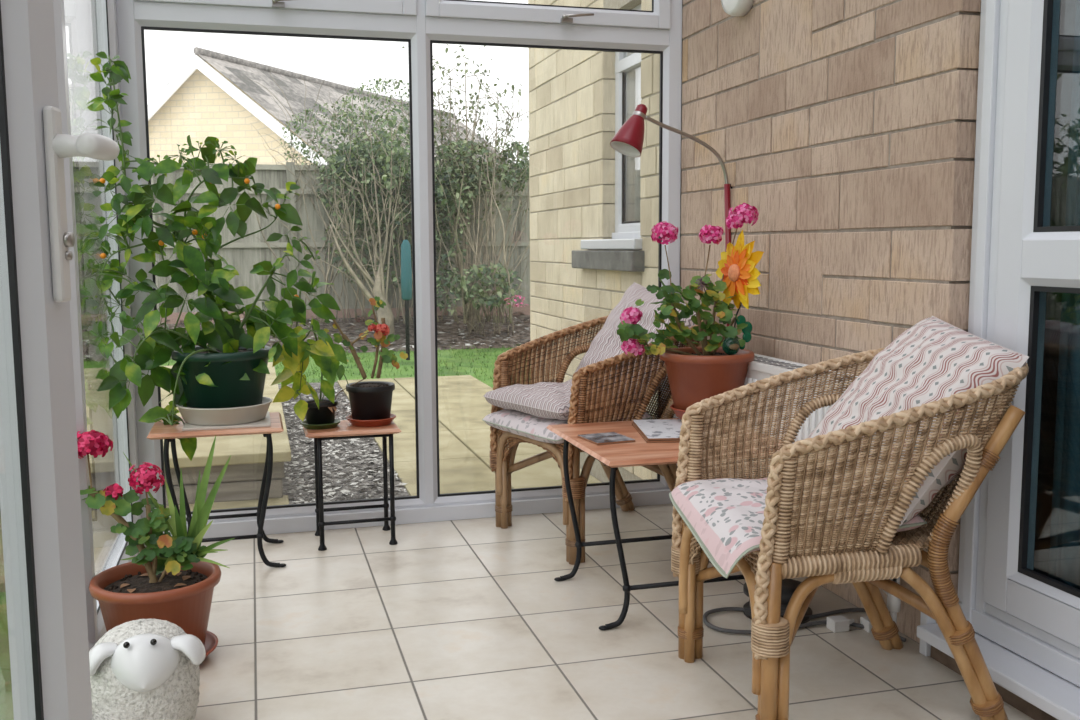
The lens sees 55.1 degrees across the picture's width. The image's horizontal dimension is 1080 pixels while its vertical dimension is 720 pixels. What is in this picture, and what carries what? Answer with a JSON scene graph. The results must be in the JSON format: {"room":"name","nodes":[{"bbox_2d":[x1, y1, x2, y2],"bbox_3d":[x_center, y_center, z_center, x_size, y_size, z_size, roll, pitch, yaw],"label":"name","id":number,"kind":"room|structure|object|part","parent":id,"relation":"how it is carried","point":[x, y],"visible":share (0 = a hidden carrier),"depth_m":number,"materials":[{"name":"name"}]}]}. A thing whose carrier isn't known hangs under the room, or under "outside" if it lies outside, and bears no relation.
{"room":"sunroom","nodes":[
{"label":"sunroom","id":0,"kind":"room"},
{"bbox_2d":[89,561,220,644],"bbox_3d":[-0.903,0.606,2.448,0.293,0.205,0.293,-2,7,-15],"label":"pot","id":1,"kind":"object","parent":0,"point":[126,592],"depth_m":2.39,"materials":[{"name":"ceramic"}]},
{"bbox_2d":[305,398,337,423],"bbox_3d":[-0.723,0.174,3.406,0.116,0.080,0.116,-2,7,-15],"label":"pot","id":2,"kind":"object","parent":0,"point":[325,414],"depth_m":3.37,"materials":[{"name":"black plastic"}]},
{"bbox_2d":[346,381,394,419],"bbox_3d":[-0.565,0.143,3.453,0.162,0.125,0.162,-2,7,-15],"label":"pot","id":3,"kind":"object","parent":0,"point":[369,400],"depth_m":3.40,"materials":[{"name":"black plastic"}]},
{"bbox_2d":[95,504,1033,719],"bbox_3d":[0.452,0.838,1.552,2.645,0.060,4.760,-2,7,-15],"label":"floor","id":4,"kind":"structure","parent":0,"point":[466,619],"depth_m":2.59,"materials":[{"name":"beige tile"}]},
{"bbox_2d":[53,0,140,650],"bbox_3d":[-0.758,-0.243,1.152,0.065,2.190,4.665,-2,7,-15],"label":"window","id":5,"kind":"structure","parent":4,"relation":"on","point":[102,13],"depth_m":3.04,"materials":[{"name":"white plastic"}]},
{"bbox_2d":[0,0,119,719],"bbox_3d":[-0.515,-0.148,0.776,0.120,2.020,0.757,0,6,-1],"label":"door","id":6,"kind":"structure","parent":5,"relation":"attached to","point":[40,502],"depth_m":1.10,"materials":[{"name":"white plastic"}]},
{"bbox_3d":[-0.516,-0.165,1.107,0.012,0.207,0.026,0,6,-1],"label":"handle plate","id":7,"kind":"part","parent":6,"relation":"part of","materials":[{"name":"white plastic"}]},
{"bbox_3d":[-0.488,-0.230,1.116,0.051,0.027,0.064,0,6,-1],"label":"lever handle","id":8,"kind":"part","parent":6,"relation":"part of","materials":[{"name":"white plastic"}]},
{"bbox_3d":[-1.224,-0.377,2.808,0.006,1.980,0.935,-2,7,-15],"label":"glass pane","id":9,"kind":"part","parent":5,"relation":"part of","materials":[{"name":"clear glass"}]},
{"bbox_2d":[89,619,205,719],"bbox_3d":[-0.785,0.640,2.062,0.229,0.238,0.227,-2,7,-18],"label":"ornament","id":10,"kind":"object","parent":4,"relation":"on","point":[141,669],"visible":0.98,"depth_m":1.98,"materials":[{"name":"white ceramic"}]},
{"bbox_2d":[77,430,234,644],"bbox_3d":[-0.904,0.432,2.429,0.326,0.555,0.293,-5,8,-36],"label":"geranium","id":11,"kind":"object","parent":4,"relation":"on","point":[170,579],"visible":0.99,"depth_m":2.40,"materials":[{"name":"plant"}]},
{"bbox_2d":[204,630,217,659],"bbox_3d":[-0.903,0.698,2.458,0.266,0.035,0.266,-2,7,-15],"label":"saucer","id":12,"kind":"object","parent":4,"relation":"on","point":[211,641],"visible":0.14,"depth_m":2.51,"materials":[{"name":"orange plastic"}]},
{"bbox_2d":[147,412,285,566],"bbox_3d":[-1.003,0.412,3.247,0.390,0.436,0.325,-2,7,-15],"label":"table","id":13,"kind":"object","parent":4,"relation":"on","point":[159,430],"visible":0.6,"depth_m":3.14,"materials":[{"name":"red wood"}]},
{"bbox_3d":[-1.096,0.440,3.076,0.087,0.419,0.022,-2,7,-15],"label":"leg","id":14,"kind":"part","parent":13,"relation":"part of","materials":[{"name":"black metal"}]},
{"bbox_3d":[-1.168,0.412,3.334,0.087,0.419,0.022,-2,7,-15],"label":"leg","id":15,"kind":"part","parent":13,"relation":"part of","materials":[{"name":"black metal"}]},
{"bbox_2d":[182,411,270,430],"bbox_3d":[-0.975,0.190,3.232,0.255,0.008,0.260,-2,7,-15],"label":"mat","id":16,"kind":"object","parent":13,"relation":"on","point":[265,422],"visible":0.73,"depth_m":3.12,"materials":[{"name":"grey plastic"}]},
{"bbox_2d":[77,51,340,460],"bbox_3d":[-1.007,-0.297,3.146,0.774,1.223,0.342,-3,7,-21],"label":"citrus tree","id":17,"kind":"object","parent":16,"relation":"on","point":[230,371],"visible":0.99,"depth_m":3.08,"materials":[{"name":"green plant"}]},
{"bbox_3d":[-0.983,0.071,3.216,0.302,0.215,0.302,-2,7,-15],"label":"pot","id":18,"kind":"part","parent":17,"relation":"part of","materials":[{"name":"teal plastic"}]},
{"bbox_2d":[176,397,271,425],"bbox_3d":[-0.982,0.157,3.226,0.288,0.056,0.288,-2,7,-15],"label":"saucer","id":19,"kind":"object","parent":16,"relation":"on","point":[247,414],"visible":0.77,"depth_m":3.11,"materials":[{"name":"grey plastic"}]},
{"bbox_3d":[-0.896,0.402,3.409,0.087,0.419,0.022,-2,7,-15],"label":"leg","id":20,"kind":"part","parent":13,"relation":"part of","materials":[{"name":"black metal"}]},
{"bbox_3d":[-0.824,0.430,3.150,0.087,0.419,0.022,-2,7,-15],"label":"leg","id":21,"kind":"part","parent":13,"relation":"part of","materials":[{"name":"black metal"}]},
{"bbox_2d":[303,420,401,550],"bbox_3d":[-0.627,0.410,3.456,0.305,0.388,0.235,-2,7,-15],"label":"side table","id":22,"kind":"object","parent":4,"relation":"on","point":[345,429],"visible":0.97,"depth_m":3.38,"materials":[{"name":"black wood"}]},
{"bbox_3d":[-0.756,0.412,3.512,0.028,0.372,0.027,-2,7,-15],"label":"leg","id":23,"kind":"part","parent":22,"relation":"part of","materials":[{"name":"black metal"}]},
{"bbox_2d":[300,419,340,429],"bbox_3d":[-0.723,0.211,3.410,0.130,0.018,0.130,-2,7,-15],"label":"saucer","id":24,"kind":"object","parent":22,"relation":"on","point":[336,422],"visible":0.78,"depth_m":3.36,"materials":[{"name":"green plastic"}]},
{"bbox_2d":[281,319,348,423],"bbox_3d":[-0.732,0.040,3.387,0.230,0.351,0.121,-2,7,-15],"label":"seedling","id":25,"kind":"object","parent":24,"relation":"on","point":[329,366],"visible":0.84,"depth_m":3.37,"materials":[{"name":"green plant"}]},
{"bbox_3d":[-0.686,0.012,3.402,0.133,0.263,0.020,-4,7,-30],"label":"stem","id":26,"kind":"part","parent":25,"relation":"part of","materials":[{"name":"green plant"}]},
{"bbox_3d":[-0.708,0.431,3.339,0.028,0.372,0.027,-2,7,-15],"label":"leg","id":27,"kind":"part","parent":22,"relation":"part of","materials":[{"name":"black metal"}]},
{"bbox_2d":[346,414,395,426],"bbox_3d":[-0.564,0.201,3.459,0.166,0.026,0.166,-2,7,-15],"label":"saucer","id":28,"kind":"object","parent":22,"relation":"on","point":[382,422],"visible":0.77,"depth_m":3.40,"materials":[{"name":"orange plastic"}]},
{"bbox_2d":[324,296,407,419],"bbox_3d":[-0.577,-0.003,3.431,0.278,0.419,0.166,-2,7,-15],"label":"geranium","id":29,"kind":"object","parent":28,"relation":"on","point":[369,400],"visible":0.98,"depth_m":3.41,"materials":[{"name":"black plastic"}]},
{"bbox_3d":[-0.534,0.404,3.573,0.028,0.372,0.027,-2,7,-15],"label":"leg","id":30,"kind":"part","parent":22,"relation":"part of","materials":[{"name":"black metal"}]},
{"bbox_3d":[-0.486,0.423,3.400,0.028,0.372,0.027,-2,7,-15],"label":"leg","id":31,"kind":"part","parent":22,"relation":"part of","materials":[{"name":"black metal"}]},
{"bbox_2d":[116,0,681,537],"bbox_3d":[-0.407,-0.513,3.593,1.925,2.190,0.119,-2,7,-15],"label":"window","id":32,"kind":"structure","parent":4,"relation":"on","point":[419,23],"depth_m":3.59,"materials":[{"name":"white plastic"}]},
{"bbox_3d":[-0.861,-1.331,3.396,0.899,0.355,0.070,-2,7,-15],"label":"sash","id":33,"kind":"part","parent":32,"relation":"part of","materials":[{"name":"white plastic"}]},
{"bbox_3d":[0.033,-1.363,3.642,0.892,0.355,0.070,-2,7,-15],"label":"sash","id":34,"kind":"part","parent":32,"relation":"part of","materials":[{"name":"white plastic"}]},
{"bbox_2d":[489,315,702,564],"bbox_3d":[0.226,0.217,3.511,0.635,0.763,0.596,-4,7,-29],"label":"wicker armchair","id":35,"kind":"object","parent":4,"relation":"on","point":[501,459],"visible":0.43,"depth_m":3.37,"materials":[{"name":"brown wicker"}]},
{"bbox_3d":[-0.128,0.392,3.606,0.063,0.385,0.063,-4,7,-29],"label":"leg","id":36,"kind":"part","parent":35,"relation":"part of","materials":[{"name":"brown wicker"}]},
{"bbox_2d":[482,409,652,443],"bbox_3d":[0.096,0.192,3.462,0.415,0.093,0.478,-4,7,-32],"label":"seat cushion","id":37,"kind":"object","parent":35,"relation":"on","point":[516,422],"visible":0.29,"depth_m":3.35,"materials":[{"name":"fabric"}]},
{"bbox_2d":[483,379,638,419],"bbox_3d":[0.088,0.127,3.463,0.385,0.102,0.454,-5,8,-35],"label":"seat cushion","id":38,"kind":"object","parent":37,"relation":"on","point":[548,400],"visible":0.52,"depth_m":3.35,"materials":[{"name":"grey fabric"}]},
{"bbox_2d":[575,282,695,394],"bbox_3d":[0.322,-0.072,3.550,0.264,0.377,0.456,-4,7,-29],"label":"cushion","id":39,"kind":"object","parent":38,"relation":"on","point":[606,344],"visible":0.37,"depth_m":3.57,"materials":[{"name":"grey fabric"}]},
{"bbox_3d":[0.109,0.436,3.191,0.063,0.385,0.063,-4,7,-29],"label":"leg","id":40,"kind":"part","parent":35,"relation":"part of","materials":[{"name":"brown wicker"}]},
{"bbox_3d":[0.223,0.233,3.772,0.268,0.674,0.105,-4,7,-29],"label":"leg","id":41,"kind":"part","parent":35,"relation":"part of","materials":[{"name":"brown wicker"}]},
{"bbox_3d":[0.445,0.274,3.382,0.268,0.674,0.105,-4,7,-29],"label":"leg","id":42,"kind":"part","parent":35,"relation":"part of","materials":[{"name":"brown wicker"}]},
{"bbox_2d":[546,418,779,629],"bbox_3d":[0.358,0.435,2.943,0.579,0.441,0.570,-2,7,-15],"label":"coffee table","id":43,"kind":"object","parent":4,"relation":"on","point":[639,452],"visible":0.58,"depth_m":2.75,"materials":[{"name":"red wood"}]},
{"bbox_3d":[0.083,0.437,3.018,0.087,0.424,0.022,-2,7,-15],"label":"leg","id":44,"kind":"part","parent":43,"relation":"part of","materials":[{"name":"black metal"}]},
{"bbox_2d":[577,432,634,444],"bbox_3d":[0.183,0.217,2.873,0.115,0.006,0.130,-3,7,-22],"label":"magazine","id":45,"kind":"object","parent":43,"relation":"on","point":[608,437],"visible":1,"depth_m":2.85,"materials":[{"name":"grey paper"}]},
{"bbox_3d":[0.191,0.479,2.630,0.087,0.424,0.022,-2,7,-15],"label":"leg","id":46,"kind":"part","parent":43,"relation":"part of","materials":[{"name":"black metal"}]},
{"bbox_2d":[631,419,721,442],"bbox_3d":[0.396,0.202,2.977,0.225,0.012,0.305,-1,6,-3],"label":"stack","id":47,"kind":"object","parent":43,"relation":"on","point":[657,430],"visible":0.57,"depth_m":2.96,"materials":[{"name":"white paper"}]},
{"bbox_2d":[670,404,735,422],"bbox_3d":[0.498,0.159,3.104,0.214,0.040,0.214,-2,7,-15],"label":"saucer","id":48,"kind":"object","parent":43,"relation":"on","point":[679,412],"visible":0.16,"depth_m":3.06,"materials":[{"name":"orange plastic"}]},
{"bbox_2d":[617,203,758,419],"bbox_3d":[0.448,-0.143,3.059,0.500,0.636,0.286,-2,7,-15],"label":"geranium","id":49,"kind":"object","parent":48,"relation":"on","point":[695,374],"visible":0.96,"depth_m":3.01,"materials":[{"name":"plant"}]},
{"bbox_2d":[722,337,739,354],"bbox_3d":[0.558,-0.029,3.021,0.052,0.077,0.053,-2,7,-15],"label":"ornament","id":50,"kind":"object","parent":49,"relation":"on","point":[730,346],"visible":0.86,"depth_m":3.00,"materials":[{"name":"green glass"}]},
{"bbox_3d":[0.562,-0.039,3.005,0.034,0.024,0.023,-2,7,-15],"label":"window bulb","id":51,"kind":"part","parent":50,"relation":"part of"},
{"bbox_2d":[716,230,763,349],"bbox_3d":[0.598,-0.200,3.033,0.090,0.360,0.218,-2,7,-15],"label":"ornament","id":52,"kind":"object","parent":49,"relation":"in","point":[738,263],"visible":0.94,"depth_m":3.00,"materials":[{"name":"plastic"}]},
{"bbox_2d":[610,104,731,326],"bbox_3d":[0.471,-0.117,3.437,0.518,1.426,0.220,-2,7,-15],"label":"floor lamp","id":53,"kind":"object","parent":4,"relation":"on","point":[629,139],"visible":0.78,"depth_m":3.32,"materials":[{"name":"red metal"}]},
{"bbox_3d":[0.287,-0.732,3.289,0.128,0.169,0.105,-2,7,-15],"label":"lamp shade","id":54,"kind":"part","parent":53,"relation":"part of","materials":[{"name":"red metal"}]},
{"bbox_2d":[743,578,811,623],"bbox_3d":[0.632,0.640,2.749,0.180,0.071,0.180,-2,7,-15],"label":"cable reel","id":55,"kind":"object","parent":4,"relation":"on","point":[789,586],"visible":0.13,"depth_m":2.73,"materials":[{"name":"black plastic"}]},
{"bbox_2d":[703,607,905,641],"bbox_3d":[0.671,0.675,2.680,0.495,0.011,0.214,1,6,8],"label":"power cable","id":56,"kind":"object","parent":4,"relation":"on","point":[733,631],"visible":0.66,"depth_m":2.69,"materials":[{"name":"grey plastic"}]},
{"bbox_2d":[826,615,854,632],"bbox_3d":[0.773,0.672,2.638,0.073,0.030,0.040,-2,7,-15],"label":"plug","id":57,"kind":"object","parent":4,"relation":"on","point":[839,623],"visible":1,"depth_m":2.62,"materials":[{"name":"white plastic"}]},
{"bbox_2d":[671,348,1028,719],"bbox_3d":[0.666,0.354,2.235,0.635,0.763,0.596,-1,6,-10],"label":"wicker armchair","id":58,"kind":"object","parent":4,"relation":"on","point":[791,545],"visible":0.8,"depth_m":1.98,"materials":[{"name":"wicker"}]},
{"bbox_3d":[0.356,0.517,2.440,0.063,0.385,0.063,-1,6,-10],"label":"leg","id":59,"kind":"part","parent":58,"relation":"part of","materials":[{"name":"wicker"}]},
{"bbox_3d":[0.444,0.568,1.971,0.063,0.385,0.063,-1,6,-10],"label":"leg","id":60,"kind":"part","parent":58,"relation":"part of","materials":[{"name":"wood"}]},
{"bbox_2d":[669,477,926,578],"bbox_3d":[0.514,0.331,2.226,0.475,0.096,0.486,-2,7,-15],"label":"seat cushion","id":61,"kind":"object","parent":58,"relation":"on","point":[725,516],"visible":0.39,"depth_m":2.13,"materials":[{"name":"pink fabric"}]},
{"bbox_2d":[797,316,1028,525],"bbox_3d":[0.784,0.115,2.228,0.352,0.392,0.439,-1,6,-8],"label":"cushion","id":62,"kind":"object","parent":61,"relation":"on","point":[934,359],"visible":0.52,"depth_m":2.14,"materials":[{"name":"white cotton with red wavy pattern"}]},
{"bbox_3d":[0.576,0.379,2.220,0.387,0.053,0.480,-1,6,-10],"label":"seat rail","id":63,"kind":"part","parent":58,"relation":"part of","materials":[{"name":"wicker"}]},
{"bbox_3d":[0.591,0.396,1.988,0.296,0.068,0.054,-2,6,-15],"label":"rail","id":64,"kind":"part","parent":58,"relation":"part of","materials":[{"name":"wicker"}]},
{"bbox_3d":[0.747,0.372,2.482,0.268,0.674,0.105,-1,6,-10],"label":"leg","id":65,"kind":"part","parent":58,"relation":"part of","materials":[{"name":"wicker"}]},
{"bbox_3d":[0.829,0.419,2.042,0.268,0.674,0.105,-1,6,-10],"label":"leg","id":66,"kind":"part","parent":58,"relation":"part of","materials":[{"name":"wicker"}]},
{"bbox_2d":[860,616,871,632],"bbox_3d":[0.859,0.671,2.637,0.073,0.030,0.040,-2,7,-15],"label":"plug","id":67,"kind":"object","parent":4,"relation":"on","point":[864,620],"visible":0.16,"depth_m":2.62,"materials":[{"name":"white plastic"}]},
{"bbox_2d":[528,0,682,482],"bbox_3d":[3.111,-1.094,5.675,6.002,3.150,2.110,-2,7,-15],"label":"wall","id":68,"kind":"structure","parent":0,"point":[572,92],"depth_m":5.02,"materials":[{"name":"brick"}]},
{"bbox_2d":[572,4,645,271],"bbox_3d":[0.344,-0.956,4.560,0.175,1.110,0.835,-2,7,-15],"label":"window","id":69,"kind":"structure","parent":68,"relation":"in","point":[626,235],"depth_m":4.58,"materials":[{"name":"white plastic"}]},
{"bbox_3d":[0.322,-0.445,4.610,0.125,0.085,0.835,-2,7,-15],"label":"stone sill","id":70,"kind":"part","parent":69,"relation":"part of","materials":[{"name":"grey stone"}]},
{"bbox_3d":[0.426,-1.011,4.442,0.075,0.975,0.495,-2,7,-15],"label":"frame","id":71,"kind":"part","parent":69,"relation":"part of","materials":[{"name":"white plastic"}]},
{"bbox_2d":[625,52,641,221],"bbox_3d":[0.439,-1.013,4.462,0.027,0.875,0.464,-2,7,-15],"label":"curtain","id":72,"kind":"object","parent":69,"relation":"hanging from","point":[633,74],"depth_m":4.56,"materials":[{"name":"white fabric"}]},
{"bbox_2d":[659,347,754,419],"bbox_3d":[0.498,0.073,3.094,0.281,0.200,0.281,-2,7,-15],"label":"pot","id":73,"kind":"object","parent":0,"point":[695,374],"depth_m":3.00,"materials":[{"name":"ceramic"}]},
{"bbox_2d":[680,0,980,644],"bbox_3d":[1.191,-0.712,1.611,0.122,3.000,4.600,-2,7,-15],"label":"wall","id":74,"kind":"structure","parent":0,"point":[848,127],"depth_m":2.81,"materials":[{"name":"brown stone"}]},
{"bbox_2d":[721,0,753,16],"bbox_3d":[0.623,-1.184,3.283,0.057,0.176,0.176,-2,7,-15],"label":"light","id":75,"kind":"object","parent":74,"relation":"attached to","point":[740,8],"visible":1,"depth_m":3.26,"materials":[{"name":"white ceramic"}]},
{"bbox_2d":[722,0,737,10],"bbox_3d":[0.601,-1.183,3.277,0.011,0.148,0.148,-2,7,-15],"label":"diffuser","id":76,"kind":"object","parent":75,"relation":"attached to","point":[728,5],"depth_m":3.28,"materials":[{"name":"white"}]},
{"bbox_2d":[702,353,900,623],"bbox_3d":[0.720,0.332,2.950,0.144,0.637,0.994,-2,7,-15],"label":"radiator","id":77,"kind":"object","parent":74,"relation":"attached to","point":[762,367],"visible":0.16,"depth_m":2.85,"materials":[{"name":"white metal"}]},
{"bbox_2d":[919,612,935,655],"bbox_3d":[0.926,0.634,2.467,0.027,0.140,0.027,-2,7,-15],"label":"trim","id":78,"kind":"structure","parent":74,"relation":"attached to","point":[925,648],"depth_m":2.46,"materials":[{"name":"white plastic"}]},
{"bbox_2d":[917,0,1079,719],"bbox_3d":[1.135,-0.304,1.790,0.197,2.150,1.188,-2,7,-15],"label":"door","id":79,"kind":"structure","parent":74,"relation":"in","point":[1025,622],"depth_m":2.23,"materials":[{"name":"white plastic"}]},
{"bbox_3d":[1.122,0.699,1.894,0.157,0.030,1.188,-2,7,-15],"label":"sill","id":80,"kind":"part","parent":79,"relation":"part of","materials":[{"name":"white plastic"}]},
{"bbox_2d":[1048,0,1079,589],"bbox_3d":[1.272,-0.307,1.813,0.075,2.050,0.939,-2,7,-15],"label":"glass pane","id":81,"kind":"object","parent":79,"relation":"in","point":[1064,554],"visible":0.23,"depth_m":2.24,"materials":[{"name":"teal glass"}]},
{"bbox_2d":[1033,0,1075,575],"bbox_3d":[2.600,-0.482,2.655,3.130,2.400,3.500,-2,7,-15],"label":"curtain","id":82,"kind":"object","parent":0,"point":[1067,7],"depth_m":4.27,"materials":[{"name":"grey fabric"}]},
{"label":"outside","id":83,"kind":"structure","parent":0,"visible":0},
{"bbox_2d":[96,47,512,167],"bbox_3d":[-5.641,-5.300,31.104,9.200,5.758,13.340,2,7,23],"label":"bungalow","id":84,"kind":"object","parent":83,"point":[213,95],"visible":0.31,"depth_m":25.25,"materials":[{"name":"beige brick"}]},
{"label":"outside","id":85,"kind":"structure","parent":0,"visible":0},
{"bbox_2d":[0,347,530,719],"bbox_3d":[-0.926,0.767,3.372,28.000,0.001,15.600,-2,7,-15],"label":"ground","id":86,"kind":"structure","parent":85,"point":[6,700],"depth_m":9.41,"materials":[{"name":"green plant"}]},
{"bbox_2d":[0,362,290,516],"bbox_3d":[-2.702,0.355,5.927,2.360,0.220,3.662,-2,7,-15],"label":"step","id":87,"kind":"structure","parent":86,"relation":"on","point":[242,478],"depth_m":4.50,"materials":[{"name":"beige concrete"}]},
{"bbox_2d":[0,375,601,591],"bbox_3d":[-1.424,0.466,6.080,3.096,0.052,4.976,-2,7,-15],"label":"patio","id":88,"kind":"structure","parent":86,"relation":"on","point":[464,437],"depth_m":5.55,"materials":[{"name":"beige stone"}]},
{"bbox_2d":[82,315,529,360],"bbox_3d":[-2.569,-0.606,12.942,26.000,0.757,4.100,-2,7,-15],"label":"mulch bed","id":89,"kind":"object","parent":86,"relation":"on","point":[359,324],"visible":0.03,"depth_m":11.93,"materials":[{"name":"brown soil"}]},
{"bbox_2d":[73,161,529,325],"bbox_3d":[-2.981,-1.237,12.289,19.004,2.190,0.100,-2,7,-15],"label":"fence","id":90,"kind":"object","parent":89,"relation":"on","point":[242,254],"visible":0.12,"depth_m":12.24,"materials":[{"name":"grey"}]},
{"bbox_3d":[-5.682,-2.167,11.417,1.800,0.060,0.035,-2,7,-15],"label":"rail","id":91,"kind":"part","parent":90,"relation":"part of","materials":[{"name":"grey wood"}]},
{"bbox_3d":[-5.681,-1.889,11.448,1.800,0.060,0.035,-2,7,-15],"label":"rail","id":92,"kind":"part","parent":90,"relation":"part of","materials":[{"name":"grey wood"}]},
{"bbox_3d":[-5.683,-1.345,11.536,1.804,1.700,0.022,-2,7,-15],"label":"board panel","id":93,"kind":"part","parent":90,"relation":"part of","materials":[{"name":"grey wood"}]},
{"bbox_3d":[-3.850,-1.955,11.951,1.800,0.060,0.035,-2,7,-15],"label":"rail","id":94,"kind":"part","parent":90,"relation":"part of","materials":[{"name":"grey wood"}]},
{"bbox_3d":[-3.852,-2.233,11.921,1.800,0.060,0.035,-2,7,-15],"label":"rail","id":95,"kind":"part","parent":90,"relation":"part of","materials":[{"name":"grey wood"}]},
{"bbox_3d":[-3.853,-1.411,12.039,1.804,1.700,0.022,-2,7,-15],"label":"board panel","id":96,"kind":"part","parent":90,"relation":"part of","materials":[{"name":"grey wood"}]},
{"bbox_3d":[-3.846,-1.333,12.019,1.800,0.060,0.035,-2,7,-15],"label":"rail","id":97,"kind":"part","parent":90,"relation":"part of","materials":[{"name":"grey wood"}]},
{"bbox_3d":[-2.935,-1.239,12.302,0.100,2.190,0.100,-2,7,-15],"label":"post","id":98,"kind":"part","parent":90,"relation":"part of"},
{"bbox_3d":[-2.021,-2.299,12.424,1.800,0.060,0.035,-2,7,-15],"label":"rail","id":99,"kind":"part","parent":90,"relation":"part of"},
{"bbox_3d":[-2.019,-2.021,12.455,1.800,0.060,0.035,-2,7,-15],"label":"rail","id":100,"kind":"part","parent":90,"relation":"part of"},
{"bbox_3d":[-2.022,-1.477,12.543,1.804,1.700,0.022,-2,7,-15],"label":"board panel","id":101,"kind":"part","parent":90,"relation":"part of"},
{"bbox_3d":[-2.016,-1.399,12.523,1.800,0.060,0.035,-2,7,-15],"label":"rail","id":102,"kind":"part","parent":90,"relation":"part of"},
{"bbox_3d":[-1.104,-1.305,12.806,0.100,2.190,0.100,-2,7,-15],"label":"post","id":103,"kind":"part","parent":90,"relation":"part of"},
{"bbox_3d":[-0.185,-1.465,13.027,1.800,0.060,0.035,-2,7,-15],"label":"rail","id":104,"kind":"part","parent":90,"relation":"part of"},
{"bbox_3d":[-0.191,-1.543,13.046,1.804,1.700,0.022,-2,7,-15],"label":"board panel","id":105,"kind":"part","parent":90,"relation":"part of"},
{"bbox_3d":[-0.188,-2.086,12.958,1.800,0.060,0.035,-2,7,-15],"label":"rail","id":106,"kind":"part","parent":90,"relation":"part of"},
{"bbox_2d":[82,311,529,359],"bbox_3d":[-2.281,-0.628,12.862,9.584,0.682,3.898,-2,7,-15],"label":"fallen leaves","id":107,"kind":"object","parent":89,"relation":"on","point":[444,317],"visible":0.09,"depth_m":11.80,"materials":[{"name":"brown plant"}]},
{"bbox_2d":[279,83,410,345],"bbox_3d":[-1.922,-1.606,11.431,1.603,2.883,2.035,0,6,7],"label":"bare shrub","id":108,"kind":"object","parent":89,"relation":"on","point":[378,289],"visible":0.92,"depth_m":11.27,"materials":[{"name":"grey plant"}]},
{"bbox_2d":[402,44,529,332],"bbox_3d":[-0.700,-2.014,12.050,1.819,3.408,1.118,1,6,13],"label":"shrub","id":109,"kind":"object","parent":89,"relation":"on","point":[467,257],"visible":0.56,"depth_m":12.03,"materials":[{"name":"green plant"}]},
{"bbox_2d":[436,263,521,335],"bbox_3d":[-0.713,-0.670,11.660,1.154,0.881,1.398,-2,7,-15],"label":"bush","id":110,"kind":"object","parent":89,"relation":"on","point":[478,275],"visible":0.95,"depth_m":11.53,"materials":[{"name":"green plant"}]},
{"bbox_2d":[504,295,528,306],"bbox_3d":[-0.259,-0.620,10.997,0.268,0.139,0.433,-2,7,-15],"label":"clump","id":111,"kind":"object","parent":110,"relation":"attached to","point":[518,304],"visible":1,"depth_m":11.02,"materials":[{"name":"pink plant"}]},
{"bbox_2d":[86,346,529,384],"bbox_3d":[-2.156,0.265,7.776,24.009,0.050,7.036,-2,7,-15],"label":"grass blades","id":112,"kind":"object","parent":86,"relation":"on","point":[503,347],"visible":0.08,"depth_m":9.94,"materials":[{"name":"green plant"}]},
{"bbox_2d":[278,382,408,503],"bbox_3d":[-1.374,0.432,6.421,0.555,0.045,4.250,-2,7,-15],"label":"gravel strip","id":113,"kind":"object","parent":86,"relation":"on","point":[286,485],"visible":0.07,"depth_m":5.23,"materials":[{"name":"grey gravel"}]},
{"bbox_2d":[282,386,407,503],"bbox_3d":[-1.304,0.418,6.233,0.561,0.027,3.893,-2,7,-15],"label":"pebbles","id":114,"kind":"object","parent":113,"relation":"on","point":[333,488],"visible":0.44,"depth_m":5.21,"materials":[{"name":"grey gravel"}]},
{"bbox_2d":[401,240,411,359],"bbox_3d":[-1.292,-0.579,10.032,0.110,1.166,0.110,-2,7,-15],"label":"rotary clothes line","id":115,"kind":"object","parent":86,"relation":"on","point":[406,270],"visible":1,"depth_m":9.97,"materials":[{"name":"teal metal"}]}
]}

